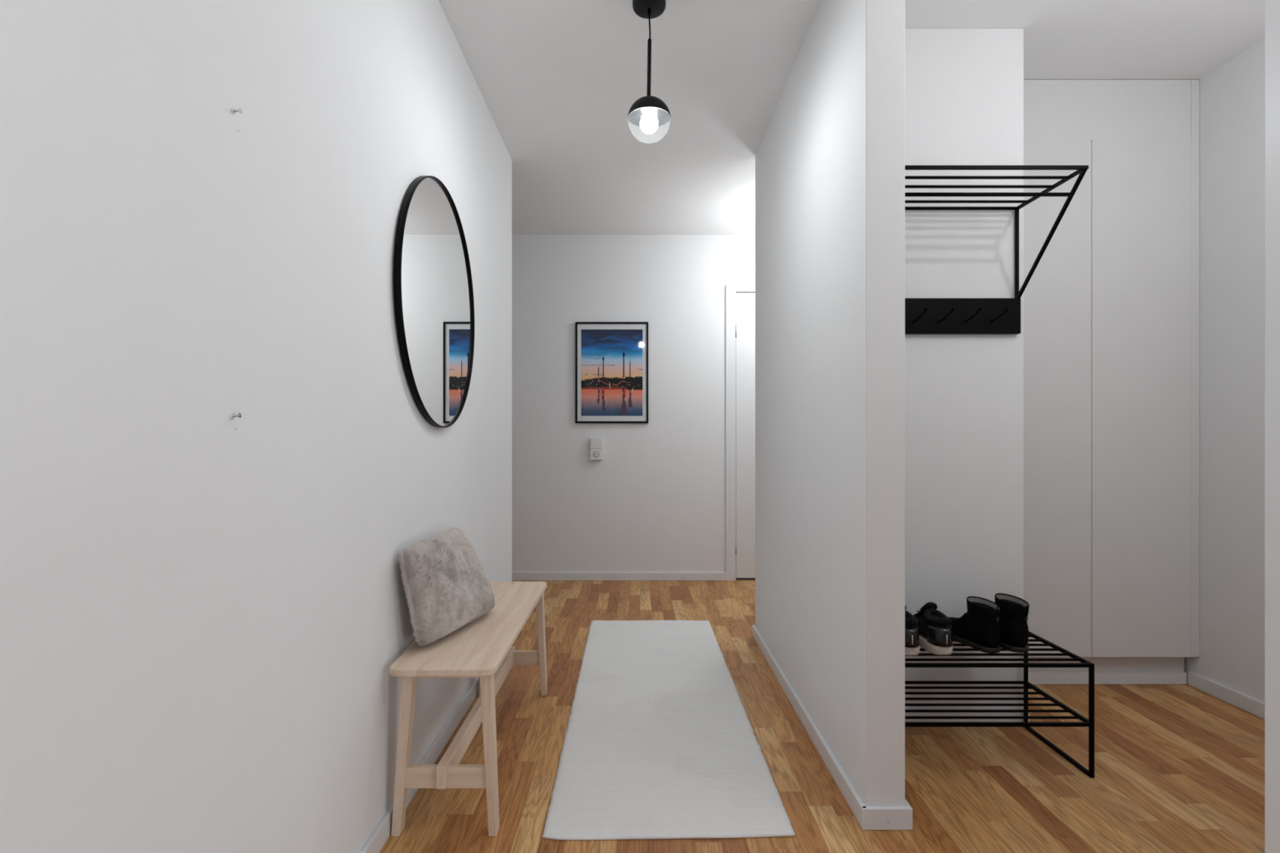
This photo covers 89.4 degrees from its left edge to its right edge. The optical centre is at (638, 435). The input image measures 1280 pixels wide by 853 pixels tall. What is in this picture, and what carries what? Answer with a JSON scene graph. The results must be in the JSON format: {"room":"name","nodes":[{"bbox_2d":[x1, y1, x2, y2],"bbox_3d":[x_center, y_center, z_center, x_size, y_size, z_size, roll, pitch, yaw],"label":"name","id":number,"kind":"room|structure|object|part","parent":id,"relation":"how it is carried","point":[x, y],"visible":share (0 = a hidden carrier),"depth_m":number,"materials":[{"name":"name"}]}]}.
{"room":"entrance hallway","nodes":[
{"label":"entrance hallway","id":0,"kind":"room"},
{"bbox_2d":[0,0,511,852],"bbox_3d":[-0.734,-0.200,0.203,0.141,2.500,6.406,0,0,0],"label":"wall","id":1,"kind":"structure","parent":0,"point":[205,618],"depth_m":1.04,"materials":[{"name":"paint"}]},
{"bbox_2d":[230,413,241,419],"bbox_3d":[-0.657,-0.031,1.056,0.014,0.011,0.008,0,0,0],"label":"screw","id":2,"kind":"object","parent":1,"relation":"attached to","point":[232,416],"visible":1,"depth_m":1.05,"materials":[{"name":"silver metal"}]},
{"bbox_2d":[231,107,242,114],"bbox_3d":[-0.657,-0.531,1.058,0.014,0.010,0.008,0,0,0],"label":"screw","id":3,"kind":"object","parent":1,"relation":"attached to","point":[233,110],"visible":1,"depth_m":1.06,"materials":[{"name":"silver metal"}]},
{"bbox_2d":[359,677,478,852],"bbox_3d":[-0.727,1.021,0.210,0.154,0.058,6.420,0,0,0],"label":"baseboard","id":4,"kind":"structure","parent":1,"relation":"attached to","point":[375,843],"depth_m":2.05,"materials":[{"name":"white paint"}]},
{"bbox_2d":[393,175,474,427],"bbox_3d":[-0.651,-0.427,2.143,0.021,0.804,0.804,0,0,0],"label":"round mirror","id":5,"kind":"object","parent":1,"relation":"attached to","point":[433,291],"visible":1,"depth_m":2.05,"materials":[{"name":"black paint"}]},
{"bbox_2d":[511,235,755,572],"bbox_3d":[0.300,-0.200,4.739,4.600,2.500,0.120,0,0,0],"label":"wall","id":6,"kind":"structure","parent":0,"point":[655,500],"depth_m":4.68,"materials":[{"name":"paint"}]},
{"bbox_2d":[590,437,602,459],"bbox_3d":[-0.300,0.099,4.657,0.089,0.158,0.043,0,0,0],"label":"wall socket","id":7,"kind":"object","parent":6,"relation":"attached to","point":[596,443],"visible":1,"depth_m":4.64,"materials":[{"name":"white plastic"}]},
{"bbox_2d":[575,321,648,423],"bbox_3d":[-0.189,-0.451,4.668,0.526,0.730,0.021,0,0,0],"label":"framed picture","id":8,"kind":"object","parent":6,"relation":"attached to","point":[611,357],"visible":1,"depth_m":4.67,"materials":[{"name":"multicoloured paper"}]},
{"bbox_2d":[511,572,725,580],"bbox_3d":[-0.683,1.021,4.672,2.634,0.058,0.014,0,0,0],"label":"baseboard","id":9,"kind":"structure","parent":6,"relation":"attached to","point":[515,575],"depth_m":4.67,"materials":[{"name":"white paint"}]},
{"bbox_2d":[725,284,755,580],"bbox_3d":[1.121,-0.018,4.647,0.974,2.135,0.064,0,0,0],"label":"door","id":10,"kind":"structure","parent":6,"relation":"in","point":[740,299],"depth_m":4.67,"materials":[{"name":"white paint"}]},
{"bbox_2d":[378,580,1264,852],"bbox_3d":[0.800,1.110,1.000,6.800,0.120,8.000,0,0,0],"label":"floor","id":11,"kind":"structure","parent":0,"point":[1180,768],"depth_m":2.03,"materials":[{"name":"brown wood"}]},
{"bbox_2d":[389,581,547,836],"bbox_3d":[-0.509,0.825,2.155,0.278,0.450,1.000,0,0,0],"label":"wooden bench","id":12,"kind":"object","parent":11,"relation":"on","point":[482,649],"visible":0.88,"depth_m":1.73,"materials":[{"name":"brown wood"}]},
{"bbox_3d":[-0.617,0.835,1.709,0.058,0.430,0.040,0,0,0],"label":"leg","id":13,"kind":"part","parent":12,"relation":"part of","materials":[{"name":"brown wood"}]},
{"bbox_3d":[-0.506,0.902,1.709,0.219,0.054,0.020,0,0,0],"label":"cross rail","id":14,"kind":"part","parent":12,"relation":"part of","materials":[{"name":"brown wood"}]},
{"bbox_2d":[398,526,495,645],"bbox_3d":[-0.577,0.447,1.973,0.159,0.290,0.496,0,0,9],"label":"cushion","id":15,"kind":"object","parent":12,"relation":"on","point":[446,586],"visible":1,"depth_m":1.85,"materials":[{"name":"beige fur"}]},
{"bbox_3d":[-0.509,0.610,2.155,0.278,0.020,1.000,0,0,0],"label":"seat","id":16,"kind":"part","parent":12,"relation":"part of","materials":[{"name":"brown wood"}]},
{"bbox_3d":[-0.617,0.835,2.620,0.058,0.430,0.040,0,0,0],"label":"leg","id":17,"kind":"part","parent":12,"relation":"part of","materials":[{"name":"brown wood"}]},
{"bbox_3d":[-0.393,0.835,1.709,0.045,0.430,0.040,0,0,0],"label":"leg","id":18,"kind":"part","parent":12,"relation":"part of","materials":[{"name":"brown wood"}]},
{"bbox_3d":[-0.506,0.902,2.620,0.219,0.054,0.020,0,0,0],"label":"cross rail","id":19,"kind":"part","parent":12,"relation":"part of","materials":[{"name":"brown wood"}]},
{"bbox_3d":[-0.393,0.835,2.620,0.045,0.430,0.040,0,0,0],"label":"leg","id":20,"kind":"part","parent":12,"relation":"part of","materials":[{"name":"brown wood"}]},
{"bbox_2d":[542,620,795,840],"bbox_3d":[0.074,1.044,2.658,0.680,0.009,1.974,0,0,0],"label":"runner rug","id":21,"kind":"object","parent":11,"relation":"on","point":[660,742],"visible":1,"depth_m":2.15,"materials":[{"name":"white fabric"}]},
{"bbox_2d":[905,631,1094,778],"bbox_3d":[1.075,0.875,2.150,0.641,0.350,0.347,0,0,0],"label":"shoe rack","id":22,"kind":"object","parent":11,"relation":"on","point":[1084,663],"visible":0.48,"depth_m":2.07,"materials":[{"name":"black metal"}]},
{"bbox_2d":[905,605,919,655],"bbox_3d":[0.864,0.626,2.169,0.093,0.148,0.278,0,0,-1],"label":"sneaker","id":23,"kind":"object","parent":22,"relation":"on","point":[912,633],"visible":0.32,"depth_m":2.04,"materials":[{"name":"leather"}]},
{"bbox_2d":[913,602,952,654],"bbox_3d":[0.962,0.626,2.175,0.093,0.148,0.278,0,0,-4],"label":"sneaker","id":24,"kind":"object","parent":22,"relation":"on","point":[935,633],"visible":0.7,"depth_m":2.07,"materials":[{"name":"plastic"}]},
{"bbox_3d":[1.075,0.887,2.318,0.630,0.009,0.009,0,0,0],"label":"rail","id":25,"kind":"part","parent":22,"relation":"part of","materials":[{"name":"black metal"}]},
{"bbox_2d":[949,595,1000,653],"bbox_3d":[1.114,0.621,2.195,0.090,0.158,0.269,0,0,-17],"label":"boot","id":26,"kind":"object","parent":22,"relation":"on","point":[978,628],"visible":0.83,"depth_m":2.11,"materials":[{"name":"black leather"}]},
{"bbox_3d":[1.075,0.887,1.982,0.630,0.011,0.011,0,0,0],"label":"rail","id":27,"kind":"part","parent":22,"relation":"part of","materials":[{"name":"black metal"}]},
{"bbox_3d":[1.075,0.706,1.982,0.630,0.011,0.011,0,0,0],"label":"rail","id":28,"kind":"part","parent":22,"relation":"part of","materials":[{"name":"black metal"}]},
{"bbox_2d":[994,593,1029,653],"bbox_3d":[1.207,0.617,2.200,0.090,0.166,0.269,0,0,-16],"label":"boot","id":29,"kind":"object","parent":22,"relation":"on","point":[1014,611],"visible":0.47,"depth_m":2.09,"materials":[{"name":"black leather"}]},
{"bbox_3d":[1.391,0.875,2.150,0.011,0.349,0.347,0,0,0],"label":"frame","id":30,"kind":"part","parent":22,"relation":"part of","materials":[{"name":"black metal"}]},
{"bbox_2d":[1023,80,1199,684],"bbox_3d":[1.861,-0.211,2.967,0.926,2.521,0.585,0,0,0],"label":"wardrobe","id":31,"kind":"object","parent":11,"relation":"on","point":[1111,302],"visible":0.65,"depth_m":2.67,"materials":[{"name":"white wood"}]},
{"bbox_3d":[1.645,-0.151,2.684,0.464,2.141,0.019,0,0,0],"label":"door","id":32,"kind":"part","parent":31,"relation":"part of","materials":[{"name":"white wood"}]},
{"bbox_3d":[1.845,-1.347,2.687,0.891,0.250,0.020,0,0,0],"label":"filler panel","id":33,"kind":"part","parent":31,"relation":"part of","materials":[{"name":"white metal"}]},
{"bbox_3d":[2.085,-0.151,2.684,0.411,2.141,0.019,0,0,0],"label":"door","id":34,"kind":"part","parent":31,"relation":"part of","materials":[{"name":"white wood"}]},
{"bbox_2d":[755,0,905,805],"bbox_3d":[0.663,-0.212,2.549,0.106,2.524,1.636,0,0,0],"label":"wall","id":35,"kind":"structure","parent":0,"point":[830,156],"depth_m":1.94,"materials":[{"name":"paint"}]},
{"bbox_2d":[751,625,866,829],"bbox_3d":[0.603,1.021,2.549,0.014,0.058,1.664,0,0,0],"label":"baseboard","id":36,"kind":"structure","parent":35,"relation":"attached to","point":[853,799],"depth_m":2.17,"materials":[{"name":"white paint"}]},
{"bbox_2d":[862,805,912,830],"bbox_3d":[0.663,1.021,1.723,0.134,0.058,0.015,0,0,0],"label":"baseboard","id":37,"kind":"structure","parent":35,"relation":"attached to","point":[874,817],"depth_m":1.72,"materials":[{"name":"white paint"}]},
{"bbox_2d":[438,0,1264,235],"bbox_3d":[0.800,-1.512,1.000,6.800,0.124,8.000,0,0,0],"label":"ceiling","id":38,"kind":"structure","parent":0,"point":[559,82],"depth_m":2.57,"materials":[{"name":"paint"}]},
{"bbox_2d":[627,0,671,133],"bbox_3d":[0.036,-1.202,2.100,0.140,0.495,0.140,0,0,0],"label":"pendant lamp","id":39,"kind":"object","parent":38,"relation":"hanging from","point":[648,113],"visible":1,"depth_m":2.09,"materials":[{"name":"black metal"}]},
{"bbox_3d":[0.036,-1.188,2.100,0.015,0.195,0.012,0,0,0],"label":"rod","id":40,"kind":"part","parent":39,"relation":"part of","materials":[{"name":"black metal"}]},
{"bbox_3d":[0.036,-1.012,2.100,0.058,0.059,0.058,0,0,0],"label":"bulb","id":41,"kind":"part","parent":39,"relation":"part of","materials":[{"name":"white glass"}]},
{"bbox_2d":[644,106,653,115],"bbox_3d":[0.036,-1.063,2.100,0.028,0.049,0.028,0,0,0],"label":"socket","id":42,"kind":"object","parent":39,"relation":"attached to","point":[648,111],"depth_m":2.09,"materials":[{"name":"metal"}]},
{"bbox_3d":[0.037,-1.326,2.100,0.008,0.088,0.005,0,0,0],"label":"cord","id":43,"kind":"part","parent":39,"relation":"part of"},
{"bbox_2d":[905,28,1023,709],"bbox_3d":[1.056,-0.212,2.853,0.681,2.524,1.027,0,0,0],"label":"wall","id":44,"kind":"structure","parent":0,"point":[964,87],"depth_m":2.34,"materials":[{"name":"paint"}]},
{"bbox_2d":[905,712,1030,721],"bbox_3d":[1.071,1.021,2.333,0.681,0.058,0.014,0,0,0],"label":"baseboard","id":45,"kind":"structure","parent":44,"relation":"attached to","point":[906,713],"depth_m":2.33,"materials":[{"name":"white paint"}]},
{"bbox_2d":[905,164,1088,334],"bbox_3d":[1.057,-0.594,2.153,0.630,0.458,0.371,0,0,0],"label":"coat rack","id":46,"kind":"object","parent":44,"relation":"attached to","point":[923,316],"visible":0.62,"depth_m":2.32,"materials":[{"name":"black metal"}]},
{"bbox_3d":[1.057,-0.428,2.327,0.630,0.126,0.022,0,0,0],"label":"hook plate","id":47,"kind":"part","parent":46,"relation":"part of","materials":[{"name":"black metal"}]},
{"bbox_3d":[1.057,-0.758,2.036,0.618,0.012,0.012,0,0,0],"label":"hanger rail","id":48,"kind":"part","parent":46,"relation":"part of","materials":[{"name":"black metal"}]},
{"bbox_3d":[1.057,-0.817,1.973,0.630,0.011,0.011,0,0,0],"label":"rail","id":49,"kind":"part","parent":46,"relation":"part of","materials":[{"name":"black metal"}]},
{"bbox_3d":[1.366,-0.593,2.153,0.010,0.457,0.366,0,0,0],"label":"frame","id":50,"kind":"part","parent":46,"relation":"part of","materials":[{"name":"black metal"}]},
{"bbox_2d":[1184,38,1264,702],"bbox_3d":[2.385,-0.212,2.174,0.120,2.524,2.387,0,0,0],"label":"wall","id":51,"kind":"structure","parent":0,"point":[1232,95],"depth_m":2.52,"materials":[{"name":"paint"}]},
{"bbox_2d":[1187,671,1264,719],"bbox_3d":[2.318,1.021,1.849,0.014,0.058,1.739,0,0,0],"label":"baseboard","id":52,"kind":"structure","parent":51,"relation":"attached to","point":[1254,706],"depth_m":2.54,"materials":[{"name":"white paint"}]},
{"bbox_3d":[2.581,-0.212,0.920,3.238,2.524,0.120,0,0,0],"label":"wall","id":53,"kind":"structure","parent":0,"visible":0},
{"bbox_2d":[1264,0,1279,852],"bbox_3d":[0.956,-0.195,0.918,0.012,2.490,0.126,0,0,0],"label":"trim","id":54,"kind":"structure","parent":53,"relation":"attached to","point":[1272,7],"depth_m":0.97,"materials":[{"name":"white paint"}]}
]}

